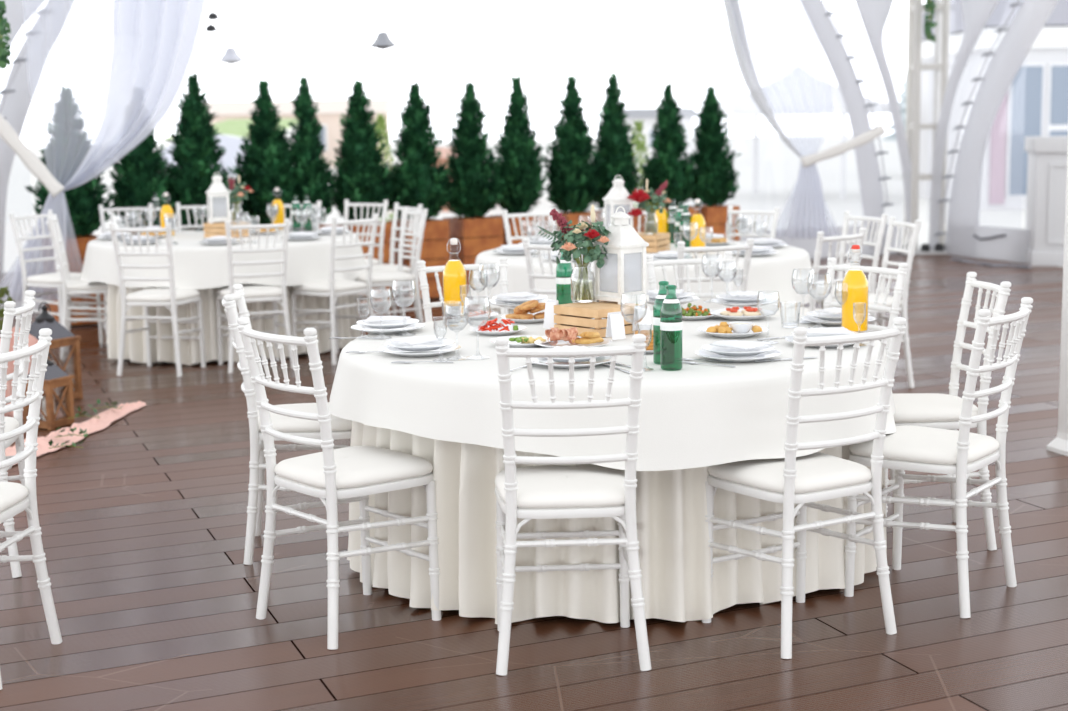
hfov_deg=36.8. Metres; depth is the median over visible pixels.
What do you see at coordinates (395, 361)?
fork
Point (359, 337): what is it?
glass
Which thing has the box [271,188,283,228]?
juice bottle
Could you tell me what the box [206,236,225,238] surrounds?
napkin
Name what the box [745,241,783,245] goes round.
salad plate
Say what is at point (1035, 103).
house
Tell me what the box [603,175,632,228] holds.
lantern
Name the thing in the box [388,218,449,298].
planter box
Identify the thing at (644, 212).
chair
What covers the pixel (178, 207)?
chair
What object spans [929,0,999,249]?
wall pillar
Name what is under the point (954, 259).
power cable
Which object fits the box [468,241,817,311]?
tablecloth
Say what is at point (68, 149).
thuja
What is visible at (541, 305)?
bread slice
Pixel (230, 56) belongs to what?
hanging ornament
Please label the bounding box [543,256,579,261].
dinner plate
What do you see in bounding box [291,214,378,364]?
chair
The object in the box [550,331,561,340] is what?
ham slice
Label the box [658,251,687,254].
napkin
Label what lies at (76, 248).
planter box
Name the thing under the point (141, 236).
napkin
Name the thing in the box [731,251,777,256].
dinner plate
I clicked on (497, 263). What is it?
wine glass
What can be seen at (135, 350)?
table skirt
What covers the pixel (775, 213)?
chair
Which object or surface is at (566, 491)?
chair
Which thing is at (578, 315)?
wooden crate
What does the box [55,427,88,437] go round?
leaf sprig
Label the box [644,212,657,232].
glass jar
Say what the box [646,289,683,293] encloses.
napkin
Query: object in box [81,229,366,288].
tablecloth
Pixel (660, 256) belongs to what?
salad plate
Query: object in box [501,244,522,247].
napkin
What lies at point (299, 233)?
napkin
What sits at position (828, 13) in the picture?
string
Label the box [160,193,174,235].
juice bottle
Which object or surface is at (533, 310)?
bread slice
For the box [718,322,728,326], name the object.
chicken piece
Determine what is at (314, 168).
thuja
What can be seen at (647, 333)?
pancake
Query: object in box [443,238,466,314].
juice bottle
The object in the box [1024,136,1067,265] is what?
counter
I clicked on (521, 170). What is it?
thuja
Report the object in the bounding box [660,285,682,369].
water bottle
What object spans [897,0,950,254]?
support column
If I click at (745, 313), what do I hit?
toast
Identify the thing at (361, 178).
thuja
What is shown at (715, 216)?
planter box
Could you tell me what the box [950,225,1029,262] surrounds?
wall
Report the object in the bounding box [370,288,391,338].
wine glass
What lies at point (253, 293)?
chair
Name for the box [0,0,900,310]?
wall
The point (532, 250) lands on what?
dinner plate
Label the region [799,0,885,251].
beam
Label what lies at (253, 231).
serving plate
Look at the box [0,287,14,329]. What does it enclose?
leafy branch
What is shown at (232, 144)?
parked car
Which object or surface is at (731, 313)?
toast
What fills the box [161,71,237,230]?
thuja
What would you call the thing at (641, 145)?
shrub
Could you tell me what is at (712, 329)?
chicken piece
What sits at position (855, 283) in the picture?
juice bottle
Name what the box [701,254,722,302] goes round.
wine glass
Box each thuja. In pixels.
[24,85,117,237]
[106,129,173,226]
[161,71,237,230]
[227,79,302,224]
[287,75,337,222]
[323,79,399,219]
[386,81,458,219]
[444,81,507,218]
[492,75,549,213]
[543,75,604,213]
[592,72,643,211]
[638,82,701,208]
[687,85,741,206]
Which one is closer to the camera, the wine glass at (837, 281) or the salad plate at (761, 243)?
the wine glass at (837, 281)
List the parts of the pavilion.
post, post, post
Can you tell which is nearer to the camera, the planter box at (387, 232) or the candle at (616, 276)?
the candle at (616, 276)
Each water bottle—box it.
[152,193,160,225]
[292,195,301,230]
[303,195,312,230]
[556,252,572,304]
[653,281,668,363]
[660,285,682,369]
[667,199,676,242]
[675,202,683,246]
[680,205,691,246]
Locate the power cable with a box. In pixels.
[951,258,1030,268]
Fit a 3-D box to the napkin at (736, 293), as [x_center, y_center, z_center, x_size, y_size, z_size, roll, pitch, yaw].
[0.834,-0.248,6.373,0.160,0.013,0.151,1,8,14]
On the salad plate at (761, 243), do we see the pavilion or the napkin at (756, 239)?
the napkin at (756, 239)
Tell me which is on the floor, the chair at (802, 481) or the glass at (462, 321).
the chair at (802, 481)
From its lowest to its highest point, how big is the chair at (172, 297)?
0.929 m
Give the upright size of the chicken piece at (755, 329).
0.024 m
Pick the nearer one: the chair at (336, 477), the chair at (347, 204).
the chair at (336, 477)
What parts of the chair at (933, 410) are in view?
leg, seat, seat frame, post, rail, rail, rail, rail, post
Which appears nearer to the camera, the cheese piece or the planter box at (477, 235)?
the cheese piece
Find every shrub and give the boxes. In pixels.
[372,113,399,221]
[629,120,649,228]
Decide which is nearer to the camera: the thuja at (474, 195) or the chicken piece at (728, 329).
the chicken piece at (728, 329)
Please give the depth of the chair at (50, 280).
11.04 m
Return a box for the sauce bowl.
[729,321,752,332]
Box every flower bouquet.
[223,175,252,220]
[538,205,611,302]
[637,179,671,232]
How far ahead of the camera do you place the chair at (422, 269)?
6.71 m
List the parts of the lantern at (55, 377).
corner post, rail, corner post, rail, rail, rail, corner post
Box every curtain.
[0,0,205,301]
[723,0,885,238]
[854,0,910,243]
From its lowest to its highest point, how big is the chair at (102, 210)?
0.929 m
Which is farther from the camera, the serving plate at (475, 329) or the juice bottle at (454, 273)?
the juice bottle at (454, 273)
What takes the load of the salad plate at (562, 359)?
on the dinner plate at (604, 359)
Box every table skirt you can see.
[106,284,361,364]
[347,421,886,623]
[479,304,803,314]
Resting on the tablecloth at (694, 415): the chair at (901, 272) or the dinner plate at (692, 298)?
the dinner plate at (692, 298)
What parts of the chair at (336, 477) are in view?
post, rail, rail, rail, rail, post, seat, seat frame, leg, leg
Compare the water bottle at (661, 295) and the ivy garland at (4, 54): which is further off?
the ivy garland at (4, 54)
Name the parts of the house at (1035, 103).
door, pane, pane, pane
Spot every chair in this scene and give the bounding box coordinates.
[0,290,35,577]
[0,328,61,689]
[9,210,103,342]
[46,214,107,359]
[98,203,152,334]
[109,223,205,376]
[175,202,223,230]
[216,219,293,372]
[222,284,351,564]
[237,317,440,649]
[272,201,320,228]
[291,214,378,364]
[344,199,389,315]
[353,207,427,333]
[359,203,422,322]
[417,257,507,321]
[495,334,650,674]
[502,208,556,244]
[522,238,594,294]
[602,207,660,231]
[646,251,732,309]
[677,238,753,310]
[702,317,905,658]
[726,206,779,239]
[770,227,865,318]
[816,211,887,324]
[820,216,921,387]
[823,257,907,496]
[844,297,1032,617]
[885,272,1010,549]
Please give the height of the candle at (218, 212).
0.069 m
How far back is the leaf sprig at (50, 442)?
7.33 m
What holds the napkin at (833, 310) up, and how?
on the salad plate at (824, 316)
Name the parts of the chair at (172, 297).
post, rail, rail, rail, rail, leg, seat, seat frame, post, leg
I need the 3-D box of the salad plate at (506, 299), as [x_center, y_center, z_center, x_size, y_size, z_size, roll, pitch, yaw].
[-0.057,-0.225,6.460,0.224,0.019,0.224,-1,8,0]
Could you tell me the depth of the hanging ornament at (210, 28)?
11.75 m
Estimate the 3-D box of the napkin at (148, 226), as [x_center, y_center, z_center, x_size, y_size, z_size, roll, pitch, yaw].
[-2.659,-0.902,11.255,0.151,0.013,0.160,5,10,37]
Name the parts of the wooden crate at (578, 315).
board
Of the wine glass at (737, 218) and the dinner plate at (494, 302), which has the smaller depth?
the dinner plate at (494, 302)
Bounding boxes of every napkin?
[124,235,153,238]
[139,226,160,227]
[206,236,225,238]
[289,232,317,234]
[321,226,342,228]
[363,316,409,321]
[386,336,446,344]
[493,292,539,297]
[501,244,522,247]
[522,237,553,239]
[554,345,584,347]
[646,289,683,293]
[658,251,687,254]
[705,233,724,235]
[710,340,771,349]
[726,291,765,295]
[753,245,772,248]
[754,238,780,240]
[807,327,853,333]
[815,307,868,313]
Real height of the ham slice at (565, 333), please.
0.032 m
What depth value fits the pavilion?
32.48 m
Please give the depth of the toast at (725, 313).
5.94 m
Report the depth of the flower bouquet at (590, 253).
5.62 m
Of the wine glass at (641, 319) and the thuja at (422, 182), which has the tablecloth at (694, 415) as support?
the wine glass at (641, 319)
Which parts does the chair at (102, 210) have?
post, leg, rail, post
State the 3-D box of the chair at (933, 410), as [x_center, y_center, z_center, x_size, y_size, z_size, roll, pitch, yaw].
[1.391,0.188,5.662,0.487,0.929,0.428,-1,8,-3]
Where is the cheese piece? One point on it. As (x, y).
(531, 340)
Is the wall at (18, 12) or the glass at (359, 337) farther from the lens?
the wall at (18, 12)
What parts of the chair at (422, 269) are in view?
post, rail, rail, post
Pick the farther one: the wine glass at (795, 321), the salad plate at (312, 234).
the salad plate at (312, 234)
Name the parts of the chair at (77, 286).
post, post, seat, seat frame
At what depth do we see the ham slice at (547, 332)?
5.24 m
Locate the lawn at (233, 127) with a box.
[158,118,298,139]
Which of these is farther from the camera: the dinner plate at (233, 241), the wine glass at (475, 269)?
the dinner plate at (233, 241)
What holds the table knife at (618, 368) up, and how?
on the tablecloth at (694, 415)
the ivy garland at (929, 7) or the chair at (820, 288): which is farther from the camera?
the ivy garland at (929, 7)
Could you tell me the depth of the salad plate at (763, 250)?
8.64 m
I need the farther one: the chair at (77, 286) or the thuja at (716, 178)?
the thuja at (716, 178)
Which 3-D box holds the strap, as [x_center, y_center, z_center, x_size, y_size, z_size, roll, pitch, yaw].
[4.733,-1.232,16.699,0.028,0.096,0.494,-4,9,-23]
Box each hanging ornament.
[205,12,216,31]
[207,0,218,19]
[219,17,243,63]
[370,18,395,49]
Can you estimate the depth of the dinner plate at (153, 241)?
10.19 m
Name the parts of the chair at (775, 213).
post, rail, rail, post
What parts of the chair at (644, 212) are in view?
rail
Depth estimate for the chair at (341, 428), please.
5.48 m
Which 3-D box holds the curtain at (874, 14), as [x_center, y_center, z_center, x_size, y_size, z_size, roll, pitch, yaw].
[3.573,-3.092,17.145,1.576,4.021,0.080,-5,9,-28]
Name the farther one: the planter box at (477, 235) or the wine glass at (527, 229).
the planter box at (477, 235)
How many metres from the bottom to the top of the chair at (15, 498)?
0.929 m
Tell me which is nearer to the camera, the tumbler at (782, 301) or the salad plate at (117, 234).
the tumbler at (782, 301)
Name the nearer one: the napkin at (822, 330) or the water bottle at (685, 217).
the napkin at (822, 330)
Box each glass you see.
[356,298,370,338]
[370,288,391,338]
[392,279,415,335]
[433,316,448,360]
[444,305,468,359]
[459,285,472,322]
[463,297,490,358]
[469,269,487,310]
[478,263,499,312]
[527,229,540,256]
[536,220,550,255]
[620,292,646,353]
[638,323,653,370]
[682,222,697,239]
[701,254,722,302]
[718,261,736,282]
[736,218,751,234]
[757,291,779,343]
[791,268,814,322]
[807,273,831,327]
[834,281,840,304]
[853,302,866,345]
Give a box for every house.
[206,99,395,166]
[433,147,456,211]
[623,108,697,166]
[919,0,1067,209]
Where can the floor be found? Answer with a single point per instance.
(143, 525)
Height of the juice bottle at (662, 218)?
0.297 m
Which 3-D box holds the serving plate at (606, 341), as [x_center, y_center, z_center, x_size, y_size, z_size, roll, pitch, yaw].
[0.127,-0.034,5.224,0.252,0.023,0.252,-1,8,0]
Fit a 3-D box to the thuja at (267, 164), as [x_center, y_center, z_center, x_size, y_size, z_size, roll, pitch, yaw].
[-2.167,-1.614,12.993,0.594,1.239,0.634,6,11,41]
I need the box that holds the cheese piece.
[527,338,534,343]
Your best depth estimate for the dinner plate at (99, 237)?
10.66 m
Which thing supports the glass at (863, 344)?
on the tablecloth at (694, 415)
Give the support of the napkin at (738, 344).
on the salad plate at (726, 351)
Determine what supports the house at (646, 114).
on the ground at (778, 164)
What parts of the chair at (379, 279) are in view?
seat, seat frame, post, rail, rail, rail, rail, post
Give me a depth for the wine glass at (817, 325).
5.62 m
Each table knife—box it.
[603,363,629,373]
[753,357,814,361]
[757,336,787,340]
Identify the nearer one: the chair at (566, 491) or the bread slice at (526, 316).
the chair at (566, 491)
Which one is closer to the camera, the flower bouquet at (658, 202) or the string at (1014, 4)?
the flower bouquet at (658, 202)
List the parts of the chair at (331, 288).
leg, seat, seat frame, post, leg, rail, rail, rail, rail, post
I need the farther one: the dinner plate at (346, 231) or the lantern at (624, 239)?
the dinner plate at (346, 231)
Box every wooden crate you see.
[204,221,249,237]
[554,300,642,337]
[637,232,669,252]
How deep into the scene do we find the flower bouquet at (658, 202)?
8.99 m
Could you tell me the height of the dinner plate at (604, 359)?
0.019 m
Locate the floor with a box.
[0,253,1067,710]
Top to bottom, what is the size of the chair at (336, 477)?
0.929 m
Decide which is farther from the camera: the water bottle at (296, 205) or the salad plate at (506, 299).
the water bottle at (296, 205)
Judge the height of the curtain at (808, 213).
3.941 m
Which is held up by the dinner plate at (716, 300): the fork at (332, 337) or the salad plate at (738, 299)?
the salad plate at (738, 299)
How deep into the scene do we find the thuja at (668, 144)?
14.89 m
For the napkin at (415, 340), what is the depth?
5.13 m
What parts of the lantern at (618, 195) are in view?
corner post, corner post, rail, corner post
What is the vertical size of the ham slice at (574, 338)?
0.032 m
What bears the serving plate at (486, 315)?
on the tablecloth at (694, 415)
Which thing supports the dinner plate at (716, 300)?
on the tablecloth at (694, 415)
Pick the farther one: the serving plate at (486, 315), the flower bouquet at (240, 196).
the flower bouquet at (240, 196)
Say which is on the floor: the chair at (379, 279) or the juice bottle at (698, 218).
the chair at (379, 279)
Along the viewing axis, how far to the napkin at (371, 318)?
5.69 m
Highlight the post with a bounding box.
[1047,137,1067,455]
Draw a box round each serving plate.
[251,230,281,234]
[457,312,498,319]
[470,325,525,334]
[490,336,551,347]
[501,313,543,322]
[534,336,611,347]
[682,310,719,319]
[698,325,768,337]
[705,240,734,245]
[709,309,774,319]
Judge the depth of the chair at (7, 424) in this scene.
5.38 m
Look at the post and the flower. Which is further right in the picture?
the post
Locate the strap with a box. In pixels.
[973,234,1005,240]
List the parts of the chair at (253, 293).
leg, post, seat, seat frame, rail, rail, rail, rail, leg, post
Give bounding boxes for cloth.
[0,326,145,463]
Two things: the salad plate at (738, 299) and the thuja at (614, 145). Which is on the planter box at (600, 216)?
the thuja at (614, 145)
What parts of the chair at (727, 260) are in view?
post, rail, rail, post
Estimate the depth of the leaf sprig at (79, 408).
8.09 m
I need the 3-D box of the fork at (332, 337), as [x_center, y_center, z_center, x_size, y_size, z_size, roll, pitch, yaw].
[-0.612,-0.059,5.537,0.193,0.005,0.020,1,8,10]
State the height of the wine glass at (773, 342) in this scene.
0.169 m
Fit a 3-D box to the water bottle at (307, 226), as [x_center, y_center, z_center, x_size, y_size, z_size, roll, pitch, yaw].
[-1.591,-0.999,11.279,0.066,0.249,0.066,-1,8,0]
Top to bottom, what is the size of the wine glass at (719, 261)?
0.169 m
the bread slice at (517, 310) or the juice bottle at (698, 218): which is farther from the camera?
the juice bottle at (698, 218)
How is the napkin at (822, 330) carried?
on the salad plate at (792, 333)
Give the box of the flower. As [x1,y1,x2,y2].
[627,189,651,216]
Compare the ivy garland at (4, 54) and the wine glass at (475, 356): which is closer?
the wine glass at (475, 356)
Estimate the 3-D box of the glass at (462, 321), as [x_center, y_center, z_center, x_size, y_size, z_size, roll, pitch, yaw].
[-0.254,-0.193,5.957,0.052,0.136,0.052,-1,8,0]
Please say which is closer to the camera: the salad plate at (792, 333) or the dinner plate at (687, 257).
the salad plate at (792, 333)
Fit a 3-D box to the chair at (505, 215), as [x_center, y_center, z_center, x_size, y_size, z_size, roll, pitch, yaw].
[0.072,-0.473,10.365,0.428,0.929,0.487,-6,9,-29]
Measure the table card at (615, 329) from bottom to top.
0.090 m
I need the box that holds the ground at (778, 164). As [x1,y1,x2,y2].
[3,134,1062,271]
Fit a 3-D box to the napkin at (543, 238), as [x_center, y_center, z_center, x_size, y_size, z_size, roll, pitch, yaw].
[0.035,-0.696,9.552,0.151,0.013,0.160,5,10,37]
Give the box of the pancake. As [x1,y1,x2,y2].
[634,330,652,336]
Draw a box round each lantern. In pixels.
[23,353,74,429]
[29,302,82,402]
[206,172,230,223]
[593,206,648,303]
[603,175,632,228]
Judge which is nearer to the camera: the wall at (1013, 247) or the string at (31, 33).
the string at (31, 33)
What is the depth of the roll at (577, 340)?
5.19 m
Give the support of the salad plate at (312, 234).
on the dinner plate at (314, 237)
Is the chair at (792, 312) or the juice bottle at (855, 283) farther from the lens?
the chair at (792, 312)
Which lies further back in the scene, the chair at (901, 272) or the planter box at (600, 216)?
the planter box at (600, 216)
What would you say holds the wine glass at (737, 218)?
on the tablecloth at (771, 274)
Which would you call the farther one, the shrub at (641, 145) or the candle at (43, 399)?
the shrub at (641, 145)
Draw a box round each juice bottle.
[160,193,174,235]
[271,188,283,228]
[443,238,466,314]
[654,195,667,232]
[690,199,705,246]
[842,245,867,330]
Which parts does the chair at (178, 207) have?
post, rail, rail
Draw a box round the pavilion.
[699,64,901,198]
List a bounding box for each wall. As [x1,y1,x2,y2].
[0,0,45,68]
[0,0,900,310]
[158,125,296,178]
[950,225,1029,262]
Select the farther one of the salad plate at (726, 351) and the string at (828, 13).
the string at (828, 13)
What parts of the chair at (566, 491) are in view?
leg, post, seat, seat frame, rail, rail, rail, rail, leg, post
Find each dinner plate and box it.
[95,236,128,239]
[120,240,160,244]
[199,240,239,244]
[281,236,321,240]
[283,226,319,230]
[314,230,349,234]
[351,323,424,333]
[379,344,460,356]
[487,299,549,307]
[492,249,536,254]
[531,356,610,367]
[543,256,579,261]
[637,296,699,304]
[653,256,693,260]
[695,349,780,361]
[711,298,777,306]
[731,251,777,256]
[741,243,787,247]
[785,335,861,347]
[801,315,875,325]
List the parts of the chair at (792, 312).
seat, post, rail, rail, rail, rail, post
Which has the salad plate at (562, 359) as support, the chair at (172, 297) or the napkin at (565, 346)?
the napkin at (565, 346)
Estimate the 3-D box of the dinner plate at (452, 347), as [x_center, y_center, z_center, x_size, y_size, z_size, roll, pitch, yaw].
[-0.366,-0.016,5.162,0.264,0.019,0.264,-1,8,0]
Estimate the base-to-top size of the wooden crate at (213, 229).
0.096 m
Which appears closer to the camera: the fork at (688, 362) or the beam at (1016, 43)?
the fork at (688, 362)
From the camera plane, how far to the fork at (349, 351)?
5.19 m
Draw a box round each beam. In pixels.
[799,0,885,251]
[944,0,1058,255]
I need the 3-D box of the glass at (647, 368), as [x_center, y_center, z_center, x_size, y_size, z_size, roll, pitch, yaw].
[0.327,-0.025,4.740,0.052,0.136,0.052,-1,8,0]
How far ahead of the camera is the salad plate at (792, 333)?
5.27 m
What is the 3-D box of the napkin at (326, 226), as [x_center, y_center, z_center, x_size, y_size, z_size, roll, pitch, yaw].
[-1.370,-0.873,10.925,0.151,0.013,0.160,-2,8,-8]
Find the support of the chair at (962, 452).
on the floor
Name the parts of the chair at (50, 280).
post, rail, rail, rail, rail, seat frame, seat, post, leg, leg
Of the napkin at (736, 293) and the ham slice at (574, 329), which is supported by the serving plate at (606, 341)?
the ham slice at (574, 329)
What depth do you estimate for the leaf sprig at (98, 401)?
8.33 m
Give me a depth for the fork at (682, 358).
4.90 m
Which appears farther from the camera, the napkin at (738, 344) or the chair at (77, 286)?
the chair at (77, 286)
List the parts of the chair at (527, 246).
post, rail, rail, rail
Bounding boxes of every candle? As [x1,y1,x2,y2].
[41,396,55,420]
[215,209,222,216]
[614,275,627,292]
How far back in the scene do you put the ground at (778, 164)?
37.99 m
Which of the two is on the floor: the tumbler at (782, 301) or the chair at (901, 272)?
the chair at (901, 272)
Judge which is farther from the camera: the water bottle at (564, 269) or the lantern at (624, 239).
the water bottle at (564, 269)
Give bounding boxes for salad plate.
[98,233,132,237]
[125,237,155,241]
[202,238,237,242]
[289,233,318,237]
[316,228,348,231]
[356,318,418,328]
[385,339,454,350]
[492,295,547,303]
[496,247,531,251]
[522,239,556,244]
[544,356,601,361]
[547,253,572,257]
[646,292,694,299]
[652,253,690,258]
[702,344,774,355]
[705,235,724,238]
[716,294,772,302]
[735,248,773,252]
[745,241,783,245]
[791,331,858,336]
[807,311,869,320]
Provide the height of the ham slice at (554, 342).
0.032 m
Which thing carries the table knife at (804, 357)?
on the tablecloth at (694, 415)
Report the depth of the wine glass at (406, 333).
5.60 m
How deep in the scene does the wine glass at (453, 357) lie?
5.01 m
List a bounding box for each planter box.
[46,234,103,324]
[331,221,391,302]
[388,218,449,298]
[442,216,502,294]
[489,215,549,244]
[549,212,597,240]
[595,209,637,231]
[640,207,697,231]
[689,205,739,240]
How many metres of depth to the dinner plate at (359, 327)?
5.71 m
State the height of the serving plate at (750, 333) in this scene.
0.022 m
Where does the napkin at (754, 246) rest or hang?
on the salad plate at (763, 250)
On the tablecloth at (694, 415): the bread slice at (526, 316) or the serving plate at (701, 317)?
the serving plate at (701, 317)
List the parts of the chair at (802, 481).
leg, seat frame, seat, post, leg, rail, rail, rail, rail, post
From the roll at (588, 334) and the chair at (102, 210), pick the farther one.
the chair at (102, 210)
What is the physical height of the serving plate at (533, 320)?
0.019 m
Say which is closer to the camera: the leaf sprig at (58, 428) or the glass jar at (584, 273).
the glass jar at (584, 273)
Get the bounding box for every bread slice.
[505,314,524,318]
[514,305,529,313]
[519,300,538,310]
[520,314,533,318]
[529,307,543,313]
[534,312,544,318]
[535,303,544,308]
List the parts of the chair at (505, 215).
post, rail, rail, post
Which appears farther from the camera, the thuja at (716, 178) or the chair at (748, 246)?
the thuja at (716, 178)
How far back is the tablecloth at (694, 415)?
4.67 m
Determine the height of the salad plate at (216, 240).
0.019 m
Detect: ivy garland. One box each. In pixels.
[0,0,10,69]
[923,0,937,41]
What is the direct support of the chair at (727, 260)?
on the floor
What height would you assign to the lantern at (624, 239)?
0.336 m
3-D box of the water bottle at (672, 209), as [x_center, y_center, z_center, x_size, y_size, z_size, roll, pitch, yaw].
[0.836,-0.807,9.660,0.070,0.261,0.070,-1,8,0]
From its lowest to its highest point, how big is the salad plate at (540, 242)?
0.019 m
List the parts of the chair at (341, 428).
rail, post, post, seat, seat frame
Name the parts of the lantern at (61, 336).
handle, rail, rail, corner post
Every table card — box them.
[543,300,558,328]
[606,312,625,339]
[632,305,650,330]
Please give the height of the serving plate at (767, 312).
0.022 m
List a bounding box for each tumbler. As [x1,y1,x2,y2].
[441,301,461,326]
[780,301,800,327]
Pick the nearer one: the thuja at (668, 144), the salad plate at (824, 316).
the salad plate at (824, 316)
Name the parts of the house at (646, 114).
pane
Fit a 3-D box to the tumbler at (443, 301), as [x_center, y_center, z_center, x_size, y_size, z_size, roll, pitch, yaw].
[-0.300,-0.152,5.848,0.074,0.087,0.074,-1,8,0]
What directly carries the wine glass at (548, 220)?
on the tablecloth at (771, 274)
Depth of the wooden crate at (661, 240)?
9.00 m
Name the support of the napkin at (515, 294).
on the salad plate at (506, 299)
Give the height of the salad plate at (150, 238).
0.019 m
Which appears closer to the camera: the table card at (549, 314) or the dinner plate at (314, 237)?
the table card at (549, 314)
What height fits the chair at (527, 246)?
0.929 m
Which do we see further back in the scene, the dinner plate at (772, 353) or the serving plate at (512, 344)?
the serving plate at (512, 344)
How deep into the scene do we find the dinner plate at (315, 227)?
11.37 m
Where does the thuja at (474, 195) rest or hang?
on the planter box at (477, 235)
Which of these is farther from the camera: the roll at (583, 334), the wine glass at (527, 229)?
the wine glass at (527, 229)
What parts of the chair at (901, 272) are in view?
post, rail, rail, rail, post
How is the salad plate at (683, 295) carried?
on the dinner plate at (692, 298)
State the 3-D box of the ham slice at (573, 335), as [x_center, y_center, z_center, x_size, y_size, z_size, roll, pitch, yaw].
[0.120,-0.062,5.215,0.045,0.032,0.032,3,9,27]
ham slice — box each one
[545,327,558,336]
[547,336,557,344]
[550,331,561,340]
[557,329,567,337]
[563,333,578,340]
[565,327,577,336]
[569,336,578,344]
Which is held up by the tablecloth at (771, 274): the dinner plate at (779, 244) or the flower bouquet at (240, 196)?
the dinner plate at (779, 244)
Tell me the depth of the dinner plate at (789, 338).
5.15 m
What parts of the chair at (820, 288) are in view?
seat, post, rail, rail, rail, post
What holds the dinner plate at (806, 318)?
on the tablecloth at (694, 415)
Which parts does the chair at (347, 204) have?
post, rail, rail, rail, seat, post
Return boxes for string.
[0,0,52,118]
[823,0,893,206]
[934,0,1022,235]
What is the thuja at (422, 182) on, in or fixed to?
on the planter box at (434, 252)
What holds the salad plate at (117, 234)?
on the dinner plate at (99, 237)
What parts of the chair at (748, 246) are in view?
post, rail, rail, post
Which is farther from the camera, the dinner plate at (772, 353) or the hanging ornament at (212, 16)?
the hanging ornament at (212, 16)
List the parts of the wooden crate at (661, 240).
board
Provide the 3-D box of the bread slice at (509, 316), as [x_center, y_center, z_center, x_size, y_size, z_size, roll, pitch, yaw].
[-0.069,-0.144,5.941,0.075,0.019,0.056,0,8,3]
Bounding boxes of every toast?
[720,311,730,315]
[728,312,742,315]
[744,312,758,315]
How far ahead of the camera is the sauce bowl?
5.46 m
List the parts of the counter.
panel moulding, panel moulding, panel moulding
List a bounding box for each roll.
[572,338,592,343]
[580,332,586,337]
[585,332,599,337]
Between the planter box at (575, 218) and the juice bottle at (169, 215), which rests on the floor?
the planter box at (575, 218)
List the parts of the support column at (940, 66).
plate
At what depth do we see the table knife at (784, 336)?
5.36 m
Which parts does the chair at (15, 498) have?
seat, seat frame, rail, rail, rail, rail, post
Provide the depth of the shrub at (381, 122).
17.30 m
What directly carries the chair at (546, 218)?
on the floor
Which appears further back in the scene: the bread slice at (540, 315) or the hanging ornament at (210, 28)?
the hanging ornament at (210, 28)
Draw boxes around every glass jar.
[571,262,594,302]
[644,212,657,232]
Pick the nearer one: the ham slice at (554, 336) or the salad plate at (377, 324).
the ham slice at (554, 336)
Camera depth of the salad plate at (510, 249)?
8.97 m
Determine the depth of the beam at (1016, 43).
16.73 m
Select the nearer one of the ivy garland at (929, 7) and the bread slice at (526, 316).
the bread slice at (526, 316)
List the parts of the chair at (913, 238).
seat frame, seat, post, rail, rail, rail, post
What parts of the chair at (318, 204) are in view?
rail, post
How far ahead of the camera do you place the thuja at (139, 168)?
12.37 m
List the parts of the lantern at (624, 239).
corner post, rail, rail, corner post, rail, rail, corner post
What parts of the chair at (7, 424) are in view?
post, seat, seat frame, rail, rail, rail, post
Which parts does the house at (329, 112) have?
pane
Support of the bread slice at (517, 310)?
on the bread slice at (509, 316)
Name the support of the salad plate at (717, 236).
on the dinner plate
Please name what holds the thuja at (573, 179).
on the planter box at (575, 218)
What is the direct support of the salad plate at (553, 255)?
on the dinner plate at (546, 257)
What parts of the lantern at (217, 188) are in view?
corner post, corner post, rail, rail, corner post, corner post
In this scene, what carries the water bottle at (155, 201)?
on the tablecloth at (197, 265)
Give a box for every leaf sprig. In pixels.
[48,439,85,448]
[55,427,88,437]
[68,407,102,418]
[88,398,122,408]
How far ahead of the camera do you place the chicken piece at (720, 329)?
5.45 m
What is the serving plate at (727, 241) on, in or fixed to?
on the tablecloth at (771, 274)
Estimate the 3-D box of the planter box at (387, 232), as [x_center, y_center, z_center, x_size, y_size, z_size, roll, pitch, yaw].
[-1.440,-0.791,13.537,0.390,0.652,0.390,-6,10,-30]
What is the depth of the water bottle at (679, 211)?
9.32 m
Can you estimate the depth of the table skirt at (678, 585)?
4.80 m
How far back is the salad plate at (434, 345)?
5.16 m
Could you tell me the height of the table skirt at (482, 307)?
0.751 m
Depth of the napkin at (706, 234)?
9.66 m
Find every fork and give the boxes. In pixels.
[329,337,383,338]
[346,351,381,352]
[391,361,453,362]
[682,358,732,362]
[682,361,735,366]
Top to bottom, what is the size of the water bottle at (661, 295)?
0.249 m
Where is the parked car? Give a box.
[157,135,250,177]
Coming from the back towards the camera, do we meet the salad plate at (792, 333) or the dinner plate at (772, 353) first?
the salad plate at (792, 333)
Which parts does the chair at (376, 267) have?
seat, post, rail, rail, rail, rail, post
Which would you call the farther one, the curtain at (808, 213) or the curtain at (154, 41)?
the curtain at (808, 213)
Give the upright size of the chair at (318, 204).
0.929 m
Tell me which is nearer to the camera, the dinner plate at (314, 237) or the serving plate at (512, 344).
the serving plate at (512, 344)
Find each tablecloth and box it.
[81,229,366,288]
[328,310,895,470]
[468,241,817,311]
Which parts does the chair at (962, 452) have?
leg, leg, seat frame, seat, post, rail, rail, rail, rail, post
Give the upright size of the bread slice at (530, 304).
0.039 m
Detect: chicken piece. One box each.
[706,326,716,332]
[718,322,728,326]
[718,327,725,332]
[725,327,731,332]
[752,327,762,332]

